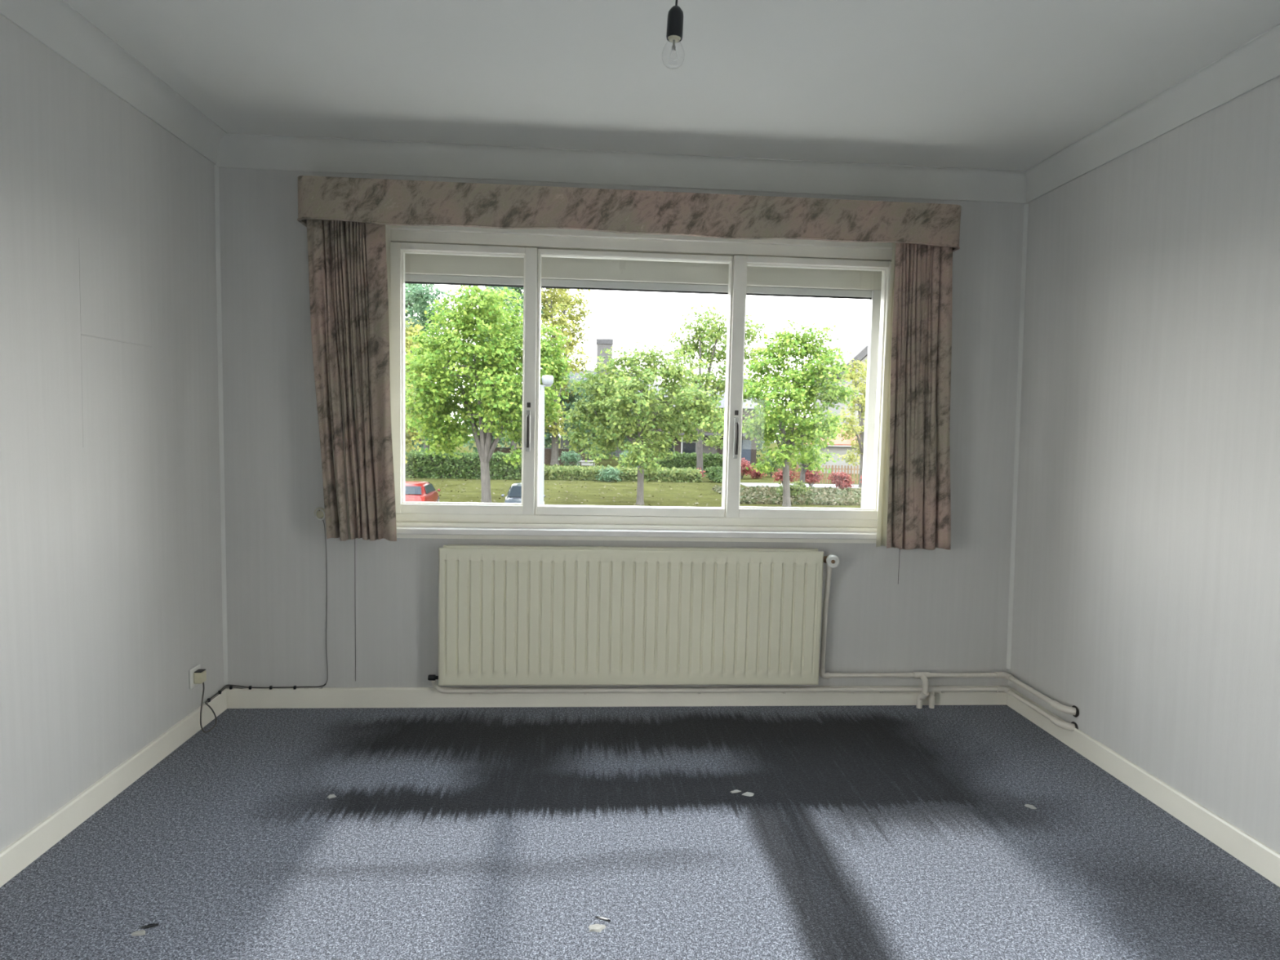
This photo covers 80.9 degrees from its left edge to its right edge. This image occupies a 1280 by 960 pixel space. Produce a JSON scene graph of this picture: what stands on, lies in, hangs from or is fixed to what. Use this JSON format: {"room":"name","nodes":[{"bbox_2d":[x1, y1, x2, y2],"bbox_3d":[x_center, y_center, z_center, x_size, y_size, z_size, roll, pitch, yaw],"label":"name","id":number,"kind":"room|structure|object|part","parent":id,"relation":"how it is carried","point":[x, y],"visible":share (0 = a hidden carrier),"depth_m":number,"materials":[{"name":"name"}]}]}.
{"room":"empty room","nodes":[
{"label":"empty room","id":0,"kind":"room"},
{"bbox_2d":[0,13,225,851],"bbox_3d":[-1.896,-0.059,1.049,0.422,2.500,4.500,1,4,-4],"label":"wall","id":1,"kind":"structure","parent":0,"point":[111,575],"depth_m":2.46,"materials":[{"name":"paint"}]},
{"bbox_2d":[0,0,226,164],"bbox_3d":[-1.623,-1.244,0.981,0.076,0.115,4.500,1,4,-4],"label":"trim","id":2,"kind":"structure","parent":1,"relation":"attached to","point":[55,24],"depth_m":2.47,"materials":[{"name":"paint"}]},
{"bbox_2d":[0,688,226,887],"bbox_3d":[-1.782,1.067,2.236,0.015,0.090,2.283,1,4,-4],"label":"baseboard","id":3,"kind":"structure","parent":1,"relation":"attached to","point":[17,855],"depth_m":2.48,"materials":[{"name":"white wood"}]},
{"bbox_2d":[189,664,206,688],"bbox_3d":[-1.827,0.815,3.113,0.042,0.080,0.080,1,4,-4],"label":"wall socket","id":4,"kind":"object","parent":1,"relation":"attached to","point":[197,675],"visible":1,"depth_m":3.09,"materials":[{"name":"white plastic"}]},
{"bbox_3d":[-1.844,0.815,3.112,0.009,0.080,0.080,1,4,-4],"label":"plate","id":5,"kind":"part","parent":4,"relation":"part of","materials":[{"name":"white plastic"}]},
{"bbox_2d":[200,517,328,733],"bbox_3d":[-1.623,0.605,3.220,0.449,0.875,0.310,1,4,-4],"label":"cable","id":6,"kind":"object","parent":4,"relation":"attached to","point":[230,686],"visible":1,"depth_m":3.37,"materials":[{"name":"grey plastic"}]},
{"bbox_3d":[-1.633,0.937,3.243,0.440,0.210,0.310,1,4,-4],"label":"cord","id":7,"kind":"part","parent":6,"relation":"part of","materials":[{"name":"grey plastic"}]},
{"bbox_3d":[-1.645,0.946,3.302,0.422,0.016,0.188,1,4,-4],"label":"second cord","id":8,"kind":"part","parent":6,"relation":"part of","materials":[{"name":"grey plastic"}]},
{"bbox_3d":[-1.423,0.544,3.382,0.029,0.766,0.004,1,4,-6],"label":"wall cord","id":9,"kind":"part","parent":6,"relation":"part of","materials":[{"name":"grey paint"}]},
{"bbox_2d":[213,164,227,686],"bbox_3d":[-1.838,-0.209,3.297,0.014,2.280,0.014,1,4,-4],"label":"trim","id":10,"kind":"structure","parent":1,"relation":"attached to","point":[215,168],"depth_m":3.29,"materials":[{"name":"paint"}]},
{"bbox_2d":[218,167,1026,688],"bbox_3d":[-0.021,-0.196,3.532,4.070,2.500,0.201,1,4,-4],"label":"wall","id":11,"kind":"structure","parent":0,"point":[891,610],"depth_m":3.41,"materials":[{"name":"paint"}]},
{"bbox_2d":[314,507,324,519],"bbox_3d":[-1.427,0.152,3.344,0.052,0.056,0.028,1,4,-4],"label":"wall plate","id":12,"kind":"object","parent":11,"relation":"attached to","point":[319,513],"visible":0.98,"depth_m":3.35,"materials":[{"name":"plastic"}]},
{"bbox_2d":[404,253,524,287],"label":"roller shutter","id":13,"kind":"object","parent":11,"relation":"attached to","point":[420,268],"depth_m":3.47,"materials":[{"name":"paint"}]},
{"bbox_2d":[225,685,1008,708],"bbox_3d":[-0.040,1.013,3.512,3.670,0.090,0.015,1,4,-4],"label":"baseboard","id":14,"kind":"structure","parent":11,"relation":"attached to","point":[303,697],"depth_m":3.48,"materials":[{"name":"white wood"}]},
{"bbox_2d":[214,133,1026,203],"bbox_3d":[-0.006,-1.371,3.317,3.630,0.125,0.059,1,4,-4],"label":"trim","id":15,"kind":"structure","parent":11,"relation":"attached to","point":[235,150],"depth_m":3.32,"materials":[{"name":"paint"}]},
{"bbox_2d":[297,175,960,252],"bbox_3d":[-0.007,-1.135,3.262,2.834,0.182,0.202,1,4,-4],"label":"pelmet","id":16,"kind":"object","parent":11,"relation":"attached to","point":[362,200],"visible":0.99,"depth_m":3.16,"materials":[{"name":"fabric"}]},
{"bbox_2d":[306,219,396,541],"bbox_3d":[-1.224,-0.462,3.208,0.372,1.446,0.095,1,4,-4],"label":"curtain","id":17,"kind":"object","parent":16,"relation":"hanging from","point":[348,269],"visible":0.89,"depth_m":3.19,"materials":[{"name":"fabric"}]},
{"bbox_2d":[875,242,952,550],"bbox_3d":[1.261,-0.414,3.388,0.336,1.459,0.102,1,4,-4],"label":"curtain","id":18,"kind":"object","parent":16,"relation":"hanging from","point":[914,509],"visible":0.94,"depth_m":3.37,"materials":[{"name":"fabric"}]},
{"bbox_2d":[427,544,839,685],"bbox_3d":[-0.020,0.620,3.425,1.856,0.630,0.133,1,4,-4],"label":"radiator","id":19,"kind":"object","parent":11,"relation":"attached to","point":[508,615],"visible":1,"depth_m":3.39,"materials":[{"name":"metal"}]},
{"bbox_3d":[-0.028,0.311,3.404,1.670,0.015,0.037,1,4,-4],"label":"rail","id":20,"kind":"part","parent":19,"relation":"part of","materials":[{"name":"metal"}]},
{"bbox_2d":[541,256,728,294],"label":"roller shutter","id":21,"kind":"object","parent":11,"relation":"attached to","point":[557,273],"depth_m":3.53,"materials":[{"name":"paint"}]},
{"bbox_2d":[386,224,892,543],"bbox_3d":[0.011,-0.430,3.447,2.395,1.420,0.180,1,4,-4],"label":"window","id":22,"kind":"structure","parent":11,"relation":"in","point":[731,522],"depth_m":3.44,"materials":[{"name":"paint"}]},
{"bbox_3d":[-0.797,-0.448,3.422,0.645,1.205,0.084,1,4,-4],"label":"sash","id":23,"kind":"part","parent":22,"relation":"part of","materials":[{"name":"paint"}]},
{"bbox_3d":[-0.507,-0.224,3.414,0.020,0.190,0.007,1,4,-4],"label":"handle","id":24,"kind":"part","parent":22,"relation":"part of","materials":[{"name":"silver metal"}]},
{"bbox_2d":[534,248,733,517],"bbox_3d":[-0.031,-0.436,3.488,0.888,1.205,0.073,1,4,-4],"label":"window pane","id":25,"kind":"object","parent":22,"relation":"attached to","point":[646,255],"depth_m":3.47,"materials":[{"name":"clear glass"}]},
{"bbox_3d":[0.000,0.214,3.524,2.365,0.018,0.120,1,4,-4],"label":"sub sill","id":26,"kind":"part","parent":22,"relation":"part of","materials":[{"name":"paint"}]},
{"bbox_3d":[0.444,-0.195,3.483,0.020,0.190,0.007,1,4,-4],"label":"handle","id":27,"kind":"part","parent":22,"relation":"part of","materials":[{"name":"silver metal"}]},
{"bbox_3d":[0.789,-0.421,3.536,0.752,1.205,0.084,1,4,-4],"label":"sash","id":28,"kind":"part","parent":22,"relation":"part of","materials":[{"name":"paint"}]},
{"bbox_2d":[431,679,1078,731],"bbox_3d":[0.443,1.011,3.281,2.748,0.157,0.510,1,4,-4],"label":"pipe","id":29,"kind":"object","parent":11,"relation":"attached to","point":[931,696],"visible":1,"depth_m":3.49,"materials":[{"name":"metal"}]},
{"bbox_2d":[746,266,881,508],"label":"roller shutter","id":30,"kind":"object","parent":11,"relation":"attached to","point":[761,281],"depth_m":3.60,"materials":[{"name":"paint"}]},
{"bbox_3d":[1.131,-0.353,3.667,0.050,1.124,0.040,1,4,-4],"label":"guide rail","id":31,"kind":"part","parent":30,"relation":"part of","materials":[{"name":"grey"}]},
{"bbox_2d":[818,563,1079,717],"bbox_3d":[1.340,0.753,3.319,0.960,0.706,0.499,1,4,-4],"label":"pipe","id":32,"kind":"object","parent":11,"relation":"attached to","point":[1073,710],"visible":0.98,"depth_m":3.53,"materials":[{"name":"metal"}]},
{"bbox_2d":[1006,204,1028,669],"bbox_3d":[1.785,-0.181,3.554,0.058,2.195,0.014,1,4,-4],"label":"trim","id":33,"kind":"structure","parent":11,"relation":"attached to","point":[1026,206],"depth_m":3.55,"materials":[{"name":"paint"}]},
{"bbox_2d":[0,704,1279,959],"bbox_3d":[0.113,1.278,1.313,4.670,0.124,4.950,1,4,-4],"label":"floor","id":34,"kind":"structure","parent":0,"point":[825,832],"depth_m":2.32,"materials":[{"name":"carpet"}]},
{"bbox_2d":[63,0,1279,170],"bbox_3d":[0.171,-1.373,1.123,4.670,0.200,4.950,1,4,-4],"label":"ceiling","id":35,"kind":"structure","parent":0,"point":[1010,85],"depth_m":2.50,"materials":[{"name":"paint"}]},
{"bbox_2d":[662,0,684,69],"bbox_3d":[0.093,-1.208,1.959,0.068,0.256,0.060,1,4,-4],"label":"pendant lamp","id":36,"kind":"object","parent":35,"relation":"hanging from","point":[675,15],"visible":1,"depth_m":1.95,"materials":[{"name":"black plastic"}]},
{"bbox_3d":[0.088,-1.139,1.964,0.011,0.036,0.011,1,4,-4],"label":"filament stem","id":37,"kind":"part","parent":36,"relation":"part of","materials":[{"name":"clear glass"}]},
{"bbox_2d":[1008,75,1279,853],"bbox_3d":[2.158,0.009,1.339,0.470,2.500,4.500,1,4,-4],"label":"wall","id":38,"kind":"structure","parent":0,"point":[1146,594],"depth_m":2.65,"materials":[{"name":"paint"}]},
{"bbox_2d":[1006,686,1279,887],"bbox_3d":[1.854,1.119,2.616,0.015,0.090,2.043,1,4,-4],"label":"baseboard","id":39,"kind":"structure","parent":38,"relation":"attached to","point":[1262,859],"depth_m":2.62,"materials":[{"name":"white wood"}]},
{"bbox_2d":[1025,23,1279,203],"bbox_3d":[1.925,-1.180,1.235,0.049,0.125,4.500,1,4,-4],"label":"trim","id":40,"kind":"structure","parent":38,"relation":"attached to","point":[1256,62],"depth_m":2.61,"materials":[{"name":"paint"}]},
{"label":"outside","id":41,"kind":"structure","parent":0,"visible":0},
{"bbox_2d":[404,435,861,508],"bbox_3d":[-1.620,-5.673,141.628,260.000,0.400,204.000,1,4,-4],"label":"lawn","id":42,"kind":"structure","parent":41,"point":[593,488],"depth_m":49.31,"materials":[{"name":"green plant"}]},
{"bbox_2d":[404,309,427,463],"bbox_3d":[-16.460,-5.160,49.383,6.530,11.224,9.861,1,4,-4],"label":"tree","id":43,"kind":"object","parent":42,"relation":"on","point":[409,343],"visible":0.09,"depth_m":47.64,"materials":[{"name":"green plant"}]},
{"bbox_2d":[405,334,453,451],"bbox_3d":[-28.364,-11.511,93.013,11.424,17.128,8.142,1,4,-4],"label":"tree","id":44,"kind":"object","parent":42,"relation":"on","point":[420,440],"visible":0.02,"depth_m":93.42,"materials":[{"name":"green plant"}]},
{"bbox_2d":[404,283,462,452],"bbox_3d":[-21.661,-11.673,73.330,8.652,20.561,13.875,-1,5,-25],"label":"tree","id":45,"kind":"object","parent":42,"relation":"on","point":[418,295],"visible":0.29,"depth_m":69.35,"materials":[{"name":"green plant"}]},
{"bbox_2d":[404,449,521,479],"bbox_3d":[-16.345,-1.200,57.562,17.041,2.364,1.855,1,4,-4],"label":"hedge","id":46,"kind":"object","parent":42,"relation":"on","point":[420,465],"visible":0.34,"depth_m":57.22,"materials":[{"name":"green plant"}]},
{"bbox_2d":[459,335,521,453],"bbox_3d":[-17.499,-10.678,91.774,10.300,16.119,10.889,1,4,-4],"label":"tree","id":47,"kind":"object","parent":42,"relation":"on","point":[475,450],"visible":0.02,"depth_m":90.67,"materials":[{"name":"green plant"}]},
{"bbox_2d":[404,284,580,502],"bbox_3d":[-7.921,-4.369,38.734,9.670,11.568,7.611,1,4,-1],"label":"tree","id":48,"kind":"object","parent":42,"relation":"on","point":[490,317],"visible":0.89,"depth_m":37.85,"materials":[{"name":"green plant"}]},
{"bbox_2d":[466,286,551,453],"bbox_3d":[-14.228,-11.941,76.357,10.693,20.986,12.099,1,4,-4],"label":"tree","id":49,"kind":"object","parent":42,"relation":"on","point":[495,288],"visible":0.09,"depth_m":76.43,"materials":[{"name":"green plant"}]},
{"bbox_2d":[493,447,584,464],"bbox_3d":[-11.416,-2.596,80.906,11.000,1.720,0.460,1,4,-4],"label":"wall","id":50,"kind":"structure","parent":42,"relation":"on","point":[547,451],"depth_m":80.89,"materials":[{"name":"brown brick"}]},
{"bbox_2d":[540,357,573,448],"bbox_3d":[-12.559,-9.928,96.556,9.824,14.155,7.949,1,4,-4],"label":"tree","id":51,"kind":"object","parent":42,"relation":"on","point":[548,440],"visible":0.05,"depth_m":95.84,"materials":[{"name":"green plant"}]},
{"bbox_2d":[540,288,593,465],"bbox_3d":[-8.546,-12.050,79.446,7.274,21.010,12.942,1,4,-4],"label":"tree","id":52,"kind":"object","parent":42,"relation":"on","point":[558,295],"visible":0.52,"depth_m":78.78,"materials":[{"name":"green plant"}]},
{"bbox_2d":[558,450,582,466],"bbox_3d":[-5.867,-1.431,63.623,2.321,2.166,1.821,-1,5,-27],"label":"shrub","id":53,"kind":"object","parent":42,"relation":"on","point":[566,456],"visible":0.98,"depth_m":63.42,"materials":[{"name":"green plant"}]},
{"bbox_2d":[413,477,746,506],"bbox_3d":[-7.122,0.609,49.136,28.013,0.132,18.920,1,4,-4],"label":"fallen leaves","id":54,"kind":"object","parent":42,"relation":"on","point":[415,477],"visible":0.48,"depth_m":47.19,"materials":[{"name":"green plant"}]},
{"bbox_2d":[547,371,617,460],"bbox_3d":[-6.093,-6.752,81.956,9.647,10.192,10.276,1,4,-4],"label":"tree","id":55,"kind":"object","parent":42,"relation":"on","point":[578,397],"visible":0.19,"depth_m":81.22,"materials":[{"name":"green plant"}]},
{"bbox_2d":[577,460,595,466],"bbox_3d":[-4.859,-1.173,67.400,1.800,1.100,0.900,1,4,-4],"label":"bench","id":56,"kind":"object","parent":42,"relation":"on","point":[583,462],"visible":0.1,"depth_m":67.04,"materials":[{"name":"grey"}]},
{"bbox_2d":[564,397,618,459],"bbox_3d":[-6.017,-6.682,94.814,7.795,9.412,8.280,1,4,-4],"label":"tree","id":57,"kind":"object","parent":42,"relation":"on","point":[604,397],"visible":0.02,"depth_m":94.52,"materials":[{"name":"green plant"}]},
{"bbox_2d":[560,338,643,457],"bbox_3d":[-5.043,-11.672,106.773,12.800,16.400,8.800,1,4,-4],"label":"house","id":58,"kind":"structure","parent":42,"relation":"on","point":[602,344],"depth_m":105.39,"materials":[{"name":"stone"}]},
{"bbox_2d":[595,465,622,482],"bbox_3d":[-2.221,-0.415,57.565,2.159,1.393,2.034,-3,6,-43],"label":"shrub","id":59,"kind":"object","parent":42,"relation":"on","point":[609,476],"visible":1,"depth_m":57.31,"materials":[{"name":"green plant"}]},
{"bbox_2d":[543,463,702,482],"bbox_3d":[-1.768,-0.523,59.947,13.294,1.330,3.541,1,4,-4],"label":"shrubbery","id":60,"kind":"object","parent":42,"relation":"on","point":[689,474],"visible":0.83,"depth_m":58.66,"materials":[{"name":"green plant"}]},
{"bbox_2d":[623,400,639,450],"bbox_3d":[0.225,-7.084,93.308,8.024,9.864,7.478,1,4,-4],"label":"tree","id":61,"kind":"object","parent":42,"relation":"on","point":[626,438],"visible":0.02,"depth_m":92.58,"materials":[{"name":"green plant"}]},
{"bbox_2d":[617,450,647,468],"bbox_3d":[-0.555,-1.478,66.153,3.507,2.416,2.666,-2,5,-40],"label":"shrub","id":62,"kind":"object","parent":42,"relation":"on","point":[626,451],"visible":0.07,"depth_m":65.50,"materials":[{"name":"green plant"}]},
{"bbox_2d":[555,338,724,505],"bbox_3d":[-0.057,-3.213,41.291,9.355,9.215,8.008,1,4,-4],"label":"tree","id":63,"kind":"object","parent":42,"relation":"on","point":[615,389],"visible":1,"depth_m":40.81,"materials":[{"name":"green plant"}]},
{"bbox_2d":[657,451,723,474],"bbox_3d":[5.250,-1.589,70.436,7.332,2.151,1.692,1,4,-4],"label":"hedge","id":64,"kind":"object","parent":42,"relation":"on","point":[685,460],"visible":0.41,"depth_m":69.88,"materials":[{"name":"green plant"}]},
{"bbox_2d":[642,383,760,468],"bbox_3d":[6.384,-5.961,82.364,12.100,9.000,11.800,1,4,-4],"label":"house","id":65,"kind":"structure","parent":42,"relation":"on","point":[748,449],"depth_m":79.11,"materials":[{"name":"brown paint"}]},
{"bbox_3d":[2.838,-3.169,78.715,1.400,1.600,0.030,1,4,-4],"label":"pane","id":66,"kind":"part","parent":65,"relation":"part of","materials":[{"name":"black glass"}]},
{"bbox_3d":[4.265,-2.858,76.914,0.171,3.500,0.180,1,4,-4],"label":"porch post","id":67,"kind":"part","parent":65,"relation":"part of","materials":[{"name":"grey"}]},
{"bbox_3d":[5.132,-3.131,78.879,1.400,1.600,0.030,1,4,-4],"label":"pane","id":68,"kind":"part","parent":65,"relation":"part of","materials":[{"name":"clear glass"}]},
{"bbox_3d":[7.269,-2.898,79.082,1.700,3.400,0.100,1,4,-4],"label":"grey panel","id":69,"kind":"part","parent":65,"relation":"part of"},
{"bbox_3d":[10.957,-2.686,79.347,1.500,3.100,0.120,1,4,-4],"label":"door","id":70,"kind":"part","parent":65,"relation":"part of","materials":[{"name":"blue paint"}]},
{"bbox_2d":[704,464,722,483],"bbox_3d":[6.424,-0.367,59.699,2.702,1.679,2.815,1,4,-4],"label":"shrub","id":71,"kind":"object","parent":42,"relation":"on","point":[716,473],"visible":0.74,"depth_m":59.36,"materials":[{"name":"green plant"}]},
{"bbox_2d":[659,303,768,476],"bbox_3d":[6.447,-7.923,65.860,9.695,15.402,11.665,1,4,-4],"label":"tree","id":72,"kind":"object","parent":42,"relation":"on","point":[711,338],"visible":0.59,"depth_m":65.55,"materials":[{"name":"green plant"}]},
{"bbox_2d":[740,457,755,479],"bbox_3d":[8.601,-1.014,64.258,2.636,1.883,2.256,1,4,-4],"label":"shrub","id":73,"kind":"object","parent":42,"relation":"on","point":[744,464],"visible":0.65,"depth_m":63.89,"materials":[{"name":"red plant"}]},
{"bbox_2d":[723,371,777,453],"bbox_3d":[12.433,-7.877,93.126,10.188,11.648,8.389,1,4,-4],"label":"tree","id":74,"kind":"object","parent":42,"relation":"on","point":[762,442],"visible":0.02,"depth_m":92.26,"materials":[{"name":"green plant"}]},
{"bbox_2d":[746,467,767,479],"bbox_3d":[10.126,-0.640,64.813,1.766,1.269,1.909,1,4,-4],"label":"shrub","id":75,"kind":"object","parent":42,"relation":"on","point":[757,474],"visible":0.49,"depth_m":64.61,"materials":[{"name":"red plant"}]},
{"bbox_2d":[755,388,779,457],"bbox_3d":[15.599,-7.774,103.837,8.870,10.599,8.289,1,4,-4],"label":"tree","id":76,"kind":"object","parent":42,"relation":"on","point":[758,444],"visible":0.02,"depth_m":101.92,"materials":[{"name":"green plant"}]},
{"bbox_2d":[760,455,782,476],"bbox_3d":[11.637,-1.246,67.585,2.244,2.002,2.640,5,6,43],"label":"shrub","id":77,"kind":"object","parent":42,"relation":"on","point":[771,464],"visible":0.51,"depth_m":67.26,"materials":[{"name":"green plant"}]},
{"bbox_2d":[771,468,796,484],"bbox_3d":[10.562,-0.155,54.828,1.895,1.601,1.542,1,4,-4],"label":"shrub","id":78,"kind":"object","parent":42,"relation":"on","point":[779,476],"visible":0.45,"depth_m":54.73,"materials":[{"name":"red plant"}]},
{"bbox_2d":[711,484,862,505],"bbox_3d":[15.123,1.023,48.156,19.938,0.937,9.500,1,4,-4],"label":"ground cover","id":79,"kind":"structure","parent":42,"relation":"on","point":[766,495],"depth_m":45.46,"materials":[{"name":"green plant"}]},
{"bbox_2d":[774,480,812,497],"bbox_3d":[9.408,0.638,45.970,2.350,1.320,2.174,1,4,-4],"label":"shrub","id":80,"kind":"object","parent":42,"relation":"on","point":[795,489],"visible":0.62,"depth_m":45.74,"materials":[{"name":"green plant"}]},
{"bbox_2d":[740,482,859,488],"bbox_3d":[30.990,0.737,59.204,46.500,0.030,3.500,1,4,-4],"label":"garden path","id":81,"kind":"structure","parent":42,"relation":"on","point":[746,484],"depth_m":57.75,"materials":[{"name":"grey concrete"}]},
{"bbox_2d":[829,358,866,487],"bbox_3d":[17.037,-4.446,57.316,4.902,10.127,11.264,5,6,43],"label":"tree","id":82,"kind":"object","parent":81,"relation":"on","point":[858,431],"visible":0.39,"depth_m":55.69,"materials":[{"name":"green plant"}]},
{"bbox_2d":[742,318,860,506],"bbox_3d":[8.351,-3.675,41.514,6.866,10.495,6.993,3,4,21],"label":"tree","id":83,"kind":"object","parent":42,"relation":"on","point":[765,427],"visible":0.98,"depth_m":41.25,"materials":[{"name":"green plant"}]},
{"bbox_2d":[795,469,824,488],"bbox_3d":[12.327,-0.153,54.620,2.088,1.705,1.948,2,4,15],"label":"shrub","id":84,"kind":"object","parent":42,"relation":"on","point":[810,477],"visible":0.81,"depth_m":54.32,"materials":[{"name":"red plant"}]},
{"bbox_2d":[792,413,846,486],"bbox_3d":[11.680,-2.108,53.070,4.578,5.838,6.373,1,4,-4],"label":"tree","id":85,"kind":"object","parent":42,"relation":"on","point":[802,470],"visible":0.23,"depth_m":51.87,"materials":[{"name":"green plant"}]},
{"bbox_2d":[794,427,860,474],"bbox_3d":[21.301,-2.999,77.086,10.200,4.500,4.820,1,4,-4],"label":"outbuilding","id":86,"kind":"structure","parent":42,"relation":"on","point":[839,447],"depth_m":75.25,"materials":[{"name":"ceramic"}]},
{"bbox_2d":[795,464,859,484],"bbox_3d":[18.590,-0.420,61.105,12.200,1.536,0.215,1,4,-4],"label":"picket fence","id":87,"kind":"object","parent":42,"relation":"on","point":[797,468],"visible":0.25,"depth_m":60.79,"materials":[{"name":"brown wood"}]},
{"bbox_3d":[18.603,-0.849,61.032,12.200,0.090,0.060,1,4,-4],"label":"rail","id":88,"kind":"part","parent":87,"relation":"part of","materials":[{"name":"brown wood"}]},
{"bbox_2d":[826,470,854,488],"bbox_3d":[14.829,0.000,55.321,2.145,1.694,1.854,4,5,33],"label":"shrub","id":89,"kind":"object","parent":42,"relation":"on","point":[842,479],"visible":0.99,"depth_m":55.01,"materials":[{"name":"red plant"}]},
{"bbox_2d":[813,326,868,428],"bbox_3d":[28.446,-10.261,91.038,13.400,17.300,13.000,1,4,-4],"label":"house","id":90,"kind":"structure","parent":42,"relation":"on","point":[856,344],"depth_m":87.06,"materials":[{"name":"stone"}]},
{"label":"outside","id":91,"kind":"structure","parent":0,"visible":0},
{"bbox_3d":[6.764,3.116,22.345,260.000,0.300,35.000,1,4,-4],"label":"street","id":92,"kind":"object","parent":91,"visible":0},
{"bbox_2d":[404,480,439,502],"bbox_3d":[-11.002,0.783,36.892,2.060,1.485,4.030,1,4,-4],"label":"car","id":93,"kind":"object","parent":92,"relation":"on","point":[415,491],"visible":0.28,"depth_m":35.47,"materials":[{"name":"red paint"}]},
{"bbox_2d":[420,495,425,502],"bbox_3d":[-10.155,0.876,35.129,0.180,0.280,0.270,1,4,-4],"label":"tail lamp","id":94,"kind":"object","parent":93,"relation":"attached to","point":[422,497],"depth_m":35.00,"materials":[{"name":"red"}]},
{"bbox_2d":[501,482,545,504],"bbox_3d":[-5.616,0.920,36.556,2.060,1.495,4.030,1,4,-4],"label":"car","id":95,"kind":"object","parent":92,"relation":"on","point":[514,493],"visible":0.2,"depth_m":35.60,"materials":[{"name":"grey paint"}]},
{"bbox_2d":[538,375,553,504],"bbox_3d":[-4.018,-1.016,30.230,1.000,6.381,0.480,1,4,-4],"label":"street lamp","id":96,"kind":"object","parent":92,"relation":"on","point":[547,380],"visible":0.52,"depth_m":30.10,"materials":[{"name":"grey metal"}]}
]}

